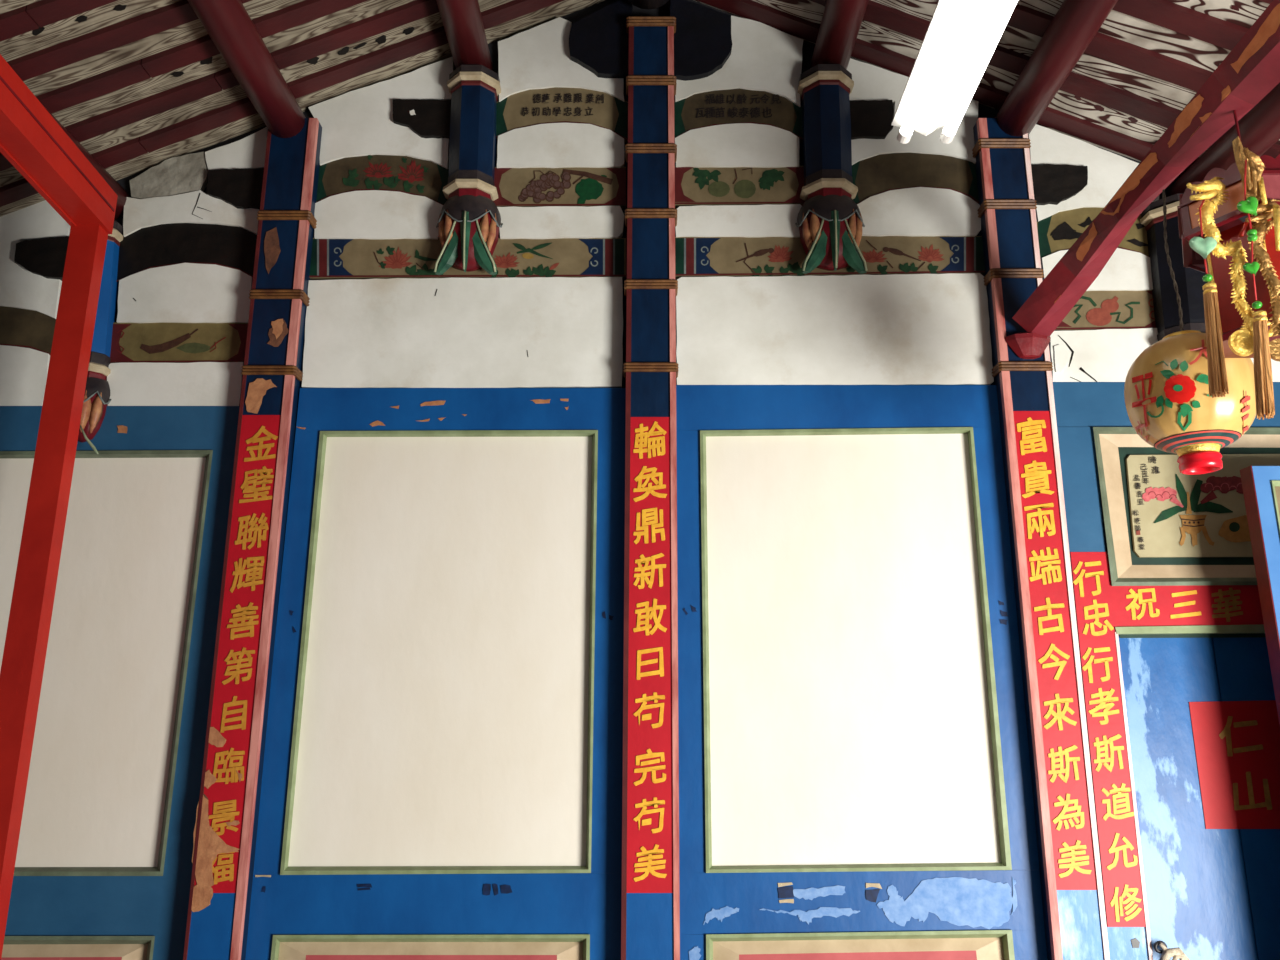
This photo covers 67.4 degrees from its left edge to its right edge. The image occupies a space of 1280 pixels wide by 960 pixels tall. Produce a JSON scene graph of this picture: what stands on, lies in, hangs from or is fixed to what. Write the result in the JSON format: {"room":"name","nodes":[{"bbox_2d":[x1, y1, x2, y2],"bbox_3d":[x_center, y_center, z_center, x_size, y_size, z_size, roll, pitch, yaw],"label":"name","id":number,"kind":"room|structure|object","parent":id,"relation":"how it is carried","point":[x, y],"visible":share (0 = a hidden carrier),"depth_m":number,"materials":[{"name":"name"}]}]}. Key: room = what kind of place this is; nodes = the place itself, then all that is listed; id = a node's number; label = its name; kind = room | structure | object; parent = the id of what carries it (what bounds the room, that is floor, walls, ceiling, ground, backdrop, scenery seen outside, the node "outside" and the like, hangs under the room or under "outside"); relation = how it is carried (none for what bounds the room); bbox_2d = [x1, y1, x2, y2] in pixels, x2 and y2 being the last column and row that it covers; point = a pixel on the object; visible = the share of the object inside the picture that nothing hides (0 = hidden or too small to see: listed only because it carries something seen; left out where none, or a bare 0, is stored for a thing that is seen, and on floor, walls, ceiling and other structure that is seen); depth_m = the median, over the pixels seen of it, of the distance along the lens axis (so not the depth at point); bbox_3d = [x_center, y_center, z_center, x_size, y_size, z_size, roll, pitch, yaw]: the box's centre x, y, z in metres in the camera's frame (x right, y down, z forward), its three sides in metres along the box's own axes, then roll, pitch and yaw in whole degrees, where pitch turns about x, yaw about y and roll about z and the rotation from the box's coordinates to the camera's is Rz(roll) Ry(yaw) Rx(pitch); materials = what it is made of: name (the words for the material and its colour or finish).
{"room":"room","nodes":[
{"label":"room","id":0,"kind":"room"},
{"bbox_2d":[0,0,1279,933],"bbox_3d":[0.000,0.197,3.045,6.000,4.092,0.175,0,-14,0],"label":"wall","id":1,"kind":"structure","parent":0,"point":[894,329],"depth_m":3.17,"materials":[{"name":"paint"}]},
{"bbox_2d":[0,306,55,354],"bbox_3d":[-2.214,-0.476,3.146,0.708,0.198,0.023,0,-14,0],"label":"tie beam","id":2,"kind":"structure","parent":1,"relation":"attached to","point":[19,327],"depth_m":3.14,"materials":[{"name":"brown wood"}]},
{"bbox_2d":[14,237,68,280],"bbox_3d":[-1.966,-0.731,3.199,0.216,0.157,0.044,0,-14,0],"label":"stub","id":3,"kind":"object","parent":1,"relation":"attached to","point":[46,258],"visible":0.59,"depth_m":3.18,"materials":[{"name":"brown wood"}]},
{"bbox_2d":[78,220,122,453],"bbox_3d":[-1.758,-0.464,3.113,0.179,0.823,0.126,0,-14,0],"label":"post","id":4,"kind":"object","parent":1,"relation":"attached to","point":[97,399],"visible":0.51,"depth_m":3.08,"materials":[{"name":"blue paint"}]},
{"bbox_2d":[110,323,247,362],"bbox_3d":[-1.511,-0.446,3.138,0.492,0.141,0.023,0,-14,0],"label":"tie beam","id":5,"kind":"structure","parent":1,"relation":"attached to","point":[131,342],"depth_m":3.13,"materials":[{"name":"brown paint"}]},
{"bbox_2d":[116,223,256,285],"bbox_3d":[-1.513,-0.757,3.216,0.496,0.227,0.023,0,-14,0],"label":"tie beam","id":6,"kind":"structure","parent":1,"relation":"attached to","point":[234,247],"depth_m":3.21,"materials":[{"name":"brown wood"}]},
{"bbox_2d":[207,168,263,209],"bbox_3d":[-1.362,-0.983,3.262,0.205,0.149,0.044,0,-14,0],"label":"stub","id":7,"kind":"object","parent":1,"relation":"attached to","point":[240,188],"visible":0.75,"depth_m":3.24,"materials":[{"name":"brown wood"}]},
{"bbox_2d":[316,155,448,204],"bbox_3d":[-0.878,-1.015,3.280,0.481,0.215,0.024,0,-14,0],"label":"tie beam","id":8,"kind":"structure","parent":1,"relation":"attached to","point":[405,174],"depth_m":3.27,"materials":[{"name":"paint"}]},
{"bbox_2d":[363,162,393,177],"bbox_3d":[-0.892,-1.060,3.280,0.112,0.064,0.001,0,-14,0],"label":"flower","id":9,"kind":"object","parent":8,"relation":"on","point":[370,169],"depth_m":3.28,"materials":[{"name":"paint"}]},
{"bbox_2d":[398,159,423,182],"bbox_3d":[-0.782,-1.055,3.279,0.102,0.090,0.001,0,-14,0],"label":"flower","id":10,"kind":"object","parent":8,"relation":"on","point":[409,170],"depth_m":3.28,"materials":[{"name":"paint"}]},
{"bbox_2d":[393,99,450,138],"bbox_3d":[-0.744,-1.243,3.325,0.223,0.148,0.046,0,-14,0],"label":"stub","id":11,"kind":"object","parent":1,"relation":"attached to","point":[425,118],"visible":0.79,"depth_m":3.31,"materials":[{"name":"brown wood"}]},
{"bbox_2d":[309,238,625,279],"bbox_3d":[-0.580,-0.734,3.210,1.066,0.156,0.024,0,-14,0],"label":"tie beam","id":12,"kind":"structure","parent":1,"relation":"attached to","point":[331,259],"depth_m":3.20,"materials":[{"name":"paint"}]},
{"bbox_2d":[379,247,411,268],"bbox_3d":[-0.813,-0.741,3.201,0.115,0.082,0.001,0,-14,0],"label":"flower","id":13,"kind":"object","parent":12,"relation":"on","point":[389,257],"depth_m":3.20,"materials":[{"name":"paint"}]},
{"bbox_2d":[494,253,519,267],"bbox_3d":[-0.453,-0.733,3.199,0.109,0.059,0.001,0,-14,0],"label":"flower","id":14,"kind":"object","parent":12,"relation":"on","point":[502,260],"depth_m":3.20,"materials":[{"name":"paint"}]},
{"bbox_2d":[434,65,502,274],"bbox_3d":[-0.570,-1.035,3.260,0.222,0.760,0.185,0,-14,0],"label":"post","id":15,"kind":"object","parent":1,"relation":"attached to","point":[469,221],"visible":1,"depth_m":3.19,"materials":[{"name":"blue paint"}]},
{"bbox_2d":[0,385,1046,959],"bbox_3d":[-0.695,0.931,2.787,3.720,2.542,0.040,0,-14,0],"label":"wall","id":16,"kind":"structure","parent":1,"relation":"attached to","point":[442,776],"depth_m":2.87,"materials":[{"name":"blue paint"}]},
{"bbox_2d":[117,425,127,432],"bbox_3d":[-1.643,-0.161,3.045,0.035,0.027,0.001,0,-14,0],"label":"peeled paint patch","id":17,"kind":"object","parent":16,"relation":"attached to","point":[121,429],"depth_m":3.04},
{"bbox_2d":[255,875,270,876],"bbox_3d":[-1.070,1.124,2.725,0.046,0.006,0.001,0,-14,0],"label":"peeled paint patch","id":18,"kind":"object","parent":16,"relation":"attached to","point":[255,875],"depth_m":2.72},
{"bbox_2d":[369,420,384,426],"bbox_3d":[-0.834,-0.179,3.050,0.053,0.021,0.001,0,-14,0],"label":"peeled paint patch","id":19,"kind":"object","parent":16,"relation":"attached to","point":[376,423],"depth_m":3.05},
{"bbox_2d":[420,400,444,405],"bbox_3d":[-0.662,-0.245,3.066,0.083,0.020,0.001,0,-14,0],"label":"peeled paint patch","id":20,"kind":"object","parent":16,"relation":"attached to","point":[432,403],"depth_m":3.07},
{"bbox_2d":[531,399,550,403],"bbox_3d":[-0.319,-0.251,3.068,0.067,0.015,0.001,0,-14,0],"label":"peeled paint patch","id":21,"kind":"object","parent":16,"relation":"attached to","point":[538,401],"depth_m":3.07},
{"bbox_2d":[493,167,625,208],"bbox_3d":[-0.280,-0.995,3.275,0.466,0.155,0.024,0,-14,0],"label":"tie beam","id":22,"kind":"structure","parent":1,"relation":"attached to","point":[570,186],"depth_m":3.26,"materials":[{"name":"brown paint"}]},
{"bbox_2d":[496,87,627,143],"bbox_3d":[-0.276,-1.271,3.344,0.471,0.216,0.025,0,-14,0],"label":"tie beam","id":23,"kind":"structure","parent":1,"relation":"attached to","point":[531,107],"depth_m":3.34,"materials":[{"name":"beige wood"}]},
{"bbox_2d":[569,0,632,81],"bbox_3d":[-0.138,-1.563,3.396,0.224,0.329,0.044,0,-14,0],"label":"stub","id":24,"kind":"object","parent":1,"relation":"attached to","point":[599,41],"visible":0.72,"depth_m":3.37,"materials":[{"name":"paint"}]},
{"bbox_2d":[669,0,731,80],"bbox_3d":[0.213,-1.559,3.395,0.222,0.334,0.044,0,-14,0],"label":"stub","id":25,"kind":"object","parent":1,"relation":"attached to","point":[702,36],"visible":0.76,"depth_m":3.37,"materials":[{"name":"paint"}]},
{"bbox_2d":[674,88,802,143],"bbox_3d":[0.343,-1.267,3.342,0.469,0.216,0.025,0,-14,0],"label":"tie beam","id":26,"kind":"structure","parent":1,"relation":"attached to","point":[730,106],"depth_m":3.34,"materials":[{"name":"brown wood"}]},
{"bbox_2d":[675,166,804,207],"bbox_3d":[0.338,-1.002,3.277,0.459,0.148,0.023,0,-14,0],"label":"tie beam","id":27,"kind":"structure","parent":1,"relation":"attached to","point":[694,186],"depth_m":3.27,"materials":[{"name":"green paint"}]},
{"bbox_2d":[675,236,984,278],"bbox_3d":[0.632,-0.741,3.212,1.052,0.156,0.024,0,-14,0],"label":"tie beam","id":28,"kind":"structure","parent":1,"relation":"attached to","point":[883,255],"depth_m":3.20,"materials":[{"name":"paint"}]},
{"bbox_2d":[768,245,792,261],"bbox_3d":[0.469,-0.756,3.204,0.089,0.065,0.001,0,-14,0],"label":"flower","id":29,"kind":"object","parent":28,"relation":"on","point":[776,253],"depth_m":3.20,"materials":[{"name":"paint"}]},
{"bbox_2d":[862,250,886,262],"bbox_3d":[0.774,-0.748,3.203,0.103,0.052,0.001,0,-14,0],"label":"flower","id":30,"kind":"object","parent":28,"relation":"on","point":[870,256],"depth_m":3.20,"materials":[{"name":"paint"}]},
{"bbox_2d":[918,244,943,261],"bbox_3d":[0.971,-0.757,3.205,0.090,0.069,0.001,0,-14,0],"label":"flower","id":31,"kind":"object","parent":28,"relation":"on","point":[926,252],"depth_m":3.21,"materials":[{"name":"paint"}]},
{"bbox_2d":[795,64,866,273],"bbox_3d":[0.635,-1.037,3.260,0.230,0.757,0.192,0,-14,0],"label":"post","id":32,"kind":"object","parent":1,"relation":"attached to","point":[830,223],"visible":1,"depth_m":3.19,"materials":[{"name":"blue paint"}]},
{"bbox_2d":[850,100,893,139],"bbox_3d":[0.789,-1.240,3.326,0.171,0.146,0.044,0,-14,0],"label":"stub","id":33,"kind":"object","parent":1,"relation":"attached to","point":[872,119],"visible":0.7,"depth_m":3.30,"materials":[{"name":"brown wood"}]},
{"bbox_2d":[852,153,978,203],"bbox_3d":[0.932,-1.015,3.280,0.475,0.230,0.023,0,-14,0],"label":"tie beam","id":34,"kind":"structure","parent":1,"relation":"attached to","point":[878,174],"depth_m":3.28,"materials":[{"name":"brown wood"}]},
{"bbox_2d":[1031,164,1087,204],"bbox_3d":[1.417,-0.997,3.265,0.204,0.147,0.044,0,-14,0],"label":"stub","id":35,"kind":"object","parent":1,"relation":"attached to","point":[1053,184],"visible":0.73,"depth_m":3.25,"materials":[{"name":"brown wood"}]},
{"bbox_2d":[1037,207,1148,260],"bbox_3d":[1.551,-0.813,3.230,0.455,0.227,0.023,0,-14,0],"label":"tie beam","id":36,"kind":"structure","parent":1,"relation":"attached to","point":[1057,232],"depth_m":3.23,"materials":[{"name":"beige paint"}]},
{"bbox_2d":[1054,290,1155,330],"bbox_3d":[1.544,-0.559,3.167,0.418,0.145,0.023,0,-14,0],"label":"tie beam","id":37,"kind":"structure","parent":1,"relation":"attached to","point":[1095,310],"depth_m":3.15,"materials":[{"name":"paint"}]},
{"bbox_2d":[1053,382,1279,959],"bbox_3d":[1.901,0.926,2.787,1.213,2.552,0.041,0,-14,0],"label":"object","id":38,"kind":"structure","parent":1,"relation":"in","point":[1147,653],"depth_m":2.84,"materials":[{"name":"blue paint"}]},
{"bbox_2d":[1153,941,1189,959],"bbox_3d":[1.466,1.318,2.646,0.092,0.085,0.034,0,-14,0],"label":"door handle","id":39,"kind":"object","parent":38,"relation":"attached to","point":[1177,953],"visible":1,"depth_m":2.64,"materials":[{"name":"metal"}]},
{"bbox_2d":[1189,700,1279,828],"bbox_3d":[1.863,0.831,2.820,0.452,0.367,0.004,0,-14,0],"label":"paper sign","id":40,"kind":"object","parent":38,"relation":"attached to","point":[1237,743],"visible":1,"depth_m":2.82,"materials":[{"name":"red paper"}]},
{"bbox_2d":[1140,193,1207,340],"bbox_3d":[1.776,-0.552,3.140,0.266,0.757,0.225,0,-14,0],"label":"post","id":41,"kind":"object","parent":1,"relation":"attached to","point":[1189,281],"visible":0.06,"depth_m":3.11,"materials":[{"name":"paint"}]},
{"bbox_2d":[1093,427,1279,585],"bbox_3d":[1.966,0.076,2.995,1.069,0.517,0.044,0,-14,0],"label":"framed painting","id":42,"kind":"object","parent":1,"relation":"attached to","point":[1164,526],"visible":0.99,"depth_m":2.99,"materials":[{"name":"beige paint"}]},
{"bbox_2d":[1179,492,1213,546],"bbox_3d":[1.719,0.122,2.982,0.110,0.174,0.001,0,-14,0],"label":"vase","id":43,"kind":"object","parent":42,"relation":"on","point":[1196,509],"depth_m":2.98,"materials":[{"name":"paint"}]},
{"bbox_2d":[0,0,1279,216],"bbox_3d":[0.000,-1.863,0.691,6.000,1.435,5.740,0,-14,0],"label":"ceiling","id":44,"kind":"structure","parent":0,"point":[140,85],"depth_m":3.06,"materials":[{"name":"brown wood"}]},
{"bbox_2d":[45,108,129,219],"bbox_3d":[-1.800,-1.377,1.529,0.130,0.130,3.600,0,-14,0],"label":"purlin","id":45,"kind":"object","parent":44,"relation":"attached to","point":[122,194],"visible":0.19,"depth_m":3.14,"materials":[{"name":"red wood"}]},
{"bbox_2d":[188,0,305,137],"bbox_3d":[-1.200,-1.631,1.592,0.130,0.130,3.600,0,-14,0],"label":"purlin","id":46,"kind":"object","parent":44,"relation":"attached to","point":[228,23],"visible":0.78,"depth_m":2.90,"materials":[{"name":"red wood"}]},
{"bbox_2d":[436,0,492,70],"bbox_3d":[-0.585,-1.890,1.657,0.130,0.130,3.600,0,-14,0],"label":"purlin","id":47,"kind":"object","parent":44,"relation":"attached to","point":[462,21],"visible":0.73,"depth_m":3.15,"materials":[{"name":"red wood"}]},
{"bbox_2d":[629,0,668,9],"bbox_3d":[0.030,-2.156,1.625,0.173,0.173,3.610,0,-14,0],"label":"purlin","id":48,"kind":"object","parent":44,"relation":"attached to","point":[643,4],"visible":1,"depth_m":3.33,"materials":[{"name":"wood"}]},
{"bbox_2d":[810,0,868,69],"bbox_3d":[0.665,-1.890,1.656,0.130,0.130,3.600,0,-14,0],"label":"purlin","id":49,"kind":"object","parent":44,"relation":"attached to","point":[841,21],"visible":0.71,"depth_m":3.15,"materials":[{"name":"red wood"}]},
{"bbox_2d":[891,0,1017,143],"bbox_3d":[0.683,-1.423,1.732,0.152,1.035,1.246,1,-14,-3],"label":"lamp","id":50,"kind":"object","parent":44,"relation":"hanging from","point":[961,38],"visible":1,"depth_m":2.02,"materials":[{"name":"white plastic"}]},
{"bbox_2d":[995,0,1117,136],"bbox_3d":[1.275,-1.637,1.593,0.130,0.130,3.600,0,-14,0],"label":"purlin","id":51,"kind":"object","parent":44,"relation":"attached to","point":[1076,23],"visible":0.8,"depth_m":2.91,"materials":[{"name":"red wood"}]},
{"bbox_2d":[1166,83,1279,196],"bbox_3d":[1.860,-1.394,1.533,0.130,0.130,3.600,0,-14,0],"label":"purlin","id":52,"kind":"object","parent":44,"relation":"attached to","point":[1259,129],"visible":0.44,"depth_m":2.87,"materials":[{"name":"red wood"}]},
{"bbox_3d":[0.000,1.489,-0.351,6.400,0.060,6.140,0,-14,0],"label":"floor","id":53,"kind":"structure","parent":0,"visible":0},
{"bbox_2d":[0,54,117,959],"bbox_3d":[-1.651,0.331,1.798,0.099,3.228,1.650,0,-14,0],"label":"frame","id":54,"kind":"object","parent":53,"relation":"on","point":[32,141],"visible":1,"depth_m":2.65,"materials":[{"name":"red wood"}]},
{"bbox_2d":[183,118,321,959],"bbox_3d":[-1.173,0.470,2.879,0.178,3.481,0.114,0,-14,0],"label":"timber post","id":55,"kind":"object","parent":53,"relation":"on","point":[227,813],"visible":1,"depth_m":2.90,"materials":[{"name":"blue paint"}]},
{"bbox_2d":[621,16,679,959],"bbox_3d":[0.035,0.277,2.927,0.182,3.878,0.114,0,-14,0],"label":"timber post","id":56,"kind":"object","parent":53,"relation":"on","point":[650,901],"visible":1,"depth_m":2.92,"materials":[{"name":"blue paint"}]},
{"bbox_2d":[972,118,1109,959],"bbox_3d":[1.221,0.470,2.879,0.186,3.481,0.114,0,-14,0],"label":"timber post","id":57,"kind":"object","parent":53,"relation":"on","point":[1075,926],"visible":1,"depth_m":2.88,"materials":[{"name":"blue paint"}]},
{"bbox_2d":[1005,0,1279,358],"bbox_3d":[1.309,-0.736,2.362,0.159,0.351,1.574,1,-14,-5],"label":"beam","id":58,"kind":"structure","parent":57,"relation":"attached to","point":[1250,71],"depth_m":2.44,"materials":[{"name":"red wood"}]},
{"bbox_2d":[1005,332,1050,358],"bbox_3d":[1.234,-0.422,3.050,0.148,0.076,0.081,0,-14,0],"label":"beam end","id":59,"kind":"object","parent":58,"relation":"attached to","point":[1027,345],"depth_m":3.03,"materials":[{"name":"red wood"}]},
{"bbox_2d":[1162,189,1182,330],"bbox_3d":[1.312,-0.538,2.371,0.021,0.397,0.008,0,-14,0],"label":"rope","id":60,"kind":"object","parent":58,"relation":"hanging from","point":[1163,190],"visible":0.93,"depth_m":2.37,"materials":[{"name":"fabric"}]},
{"bbox_2d":[1124,330,1255,474],"bbox_3d":[1.310,-0.188,2.282,0.283,0.342,0.279,0,-14,0],"label":"lantern","id":61,"kind":"object","parent":60,"relation":"hanging from","point":[1169,405],"visible":0.98,"depth_m":2.20,"materials":[{"name":"paper"}]},
{"bbox_2d":[1173,385,1182,390],"bbox_3d":[1.219,-0.208,2.175,0.020,0.016,0.002,-11,-18,37],"label":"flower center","id":62,"kind":"object","parent":61,"relation":"on","point":[1175,387],"depth_m":2.18,"materials":[{"name":"green paint"}]},
{"bbox_2d":[1164,374,1195,403],"bbox_3d":[1.224,-0.206,2.177,0.052,0.067,0.040,0,-14,0],"label":"flower","id":63,"kind":"object","parent":61,"relation":"on","point":[1178,388],"depth_m":2.17,"materials":[{"name":"red paint"}]},
{"bbox_2d":[1177,110,1279,361],"bbox_3d":[1.354,-0.552,2.111,0.284,0.720,0.369,-8,-16,29],"label":"lantern","id":64,"kind":"object","parent":58,"relation":"attached to","point":[1221,190],"visible":0.82,"depth_m":2.02,"materials":[{"name":"red paint"}]},
{"bbox_2d":[1189,199,1228,397],"bbox_3d":[1.168,-0.378,1.968,0.056,0.438,0.032,0,-14,0],"label":"pendant","id":65,"kind":"object","parent":64,"relation":"hanging from","point":[1217,374],"visible":1,"depth_m":1.94,"materials":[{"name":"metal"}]},
{"bbox_2d":[1237,160,1274,419],"bbox_3d":[1.214,-0.386,1.900,0.066,0.556,0.031,0,-14,0],"label":"pendant","id":66,"kind":"object","parent":64,"relation":"hanging from","point":[1263,381],"visible":1,"depth_m":1.86,"materials":[{"name":"metal"}]},
{"bbox_2d":[1240,465,1279,724],"bbox_3d":[2.089,1.039,2.548,0.623,2.217,0.060,0,-14,0],"label":"door leaf","id":67,"kind":"structure","parent":53,"relation":"on","point":[1260,484],"depth_m":2.75,"materials":[{"name":"blue wood"}]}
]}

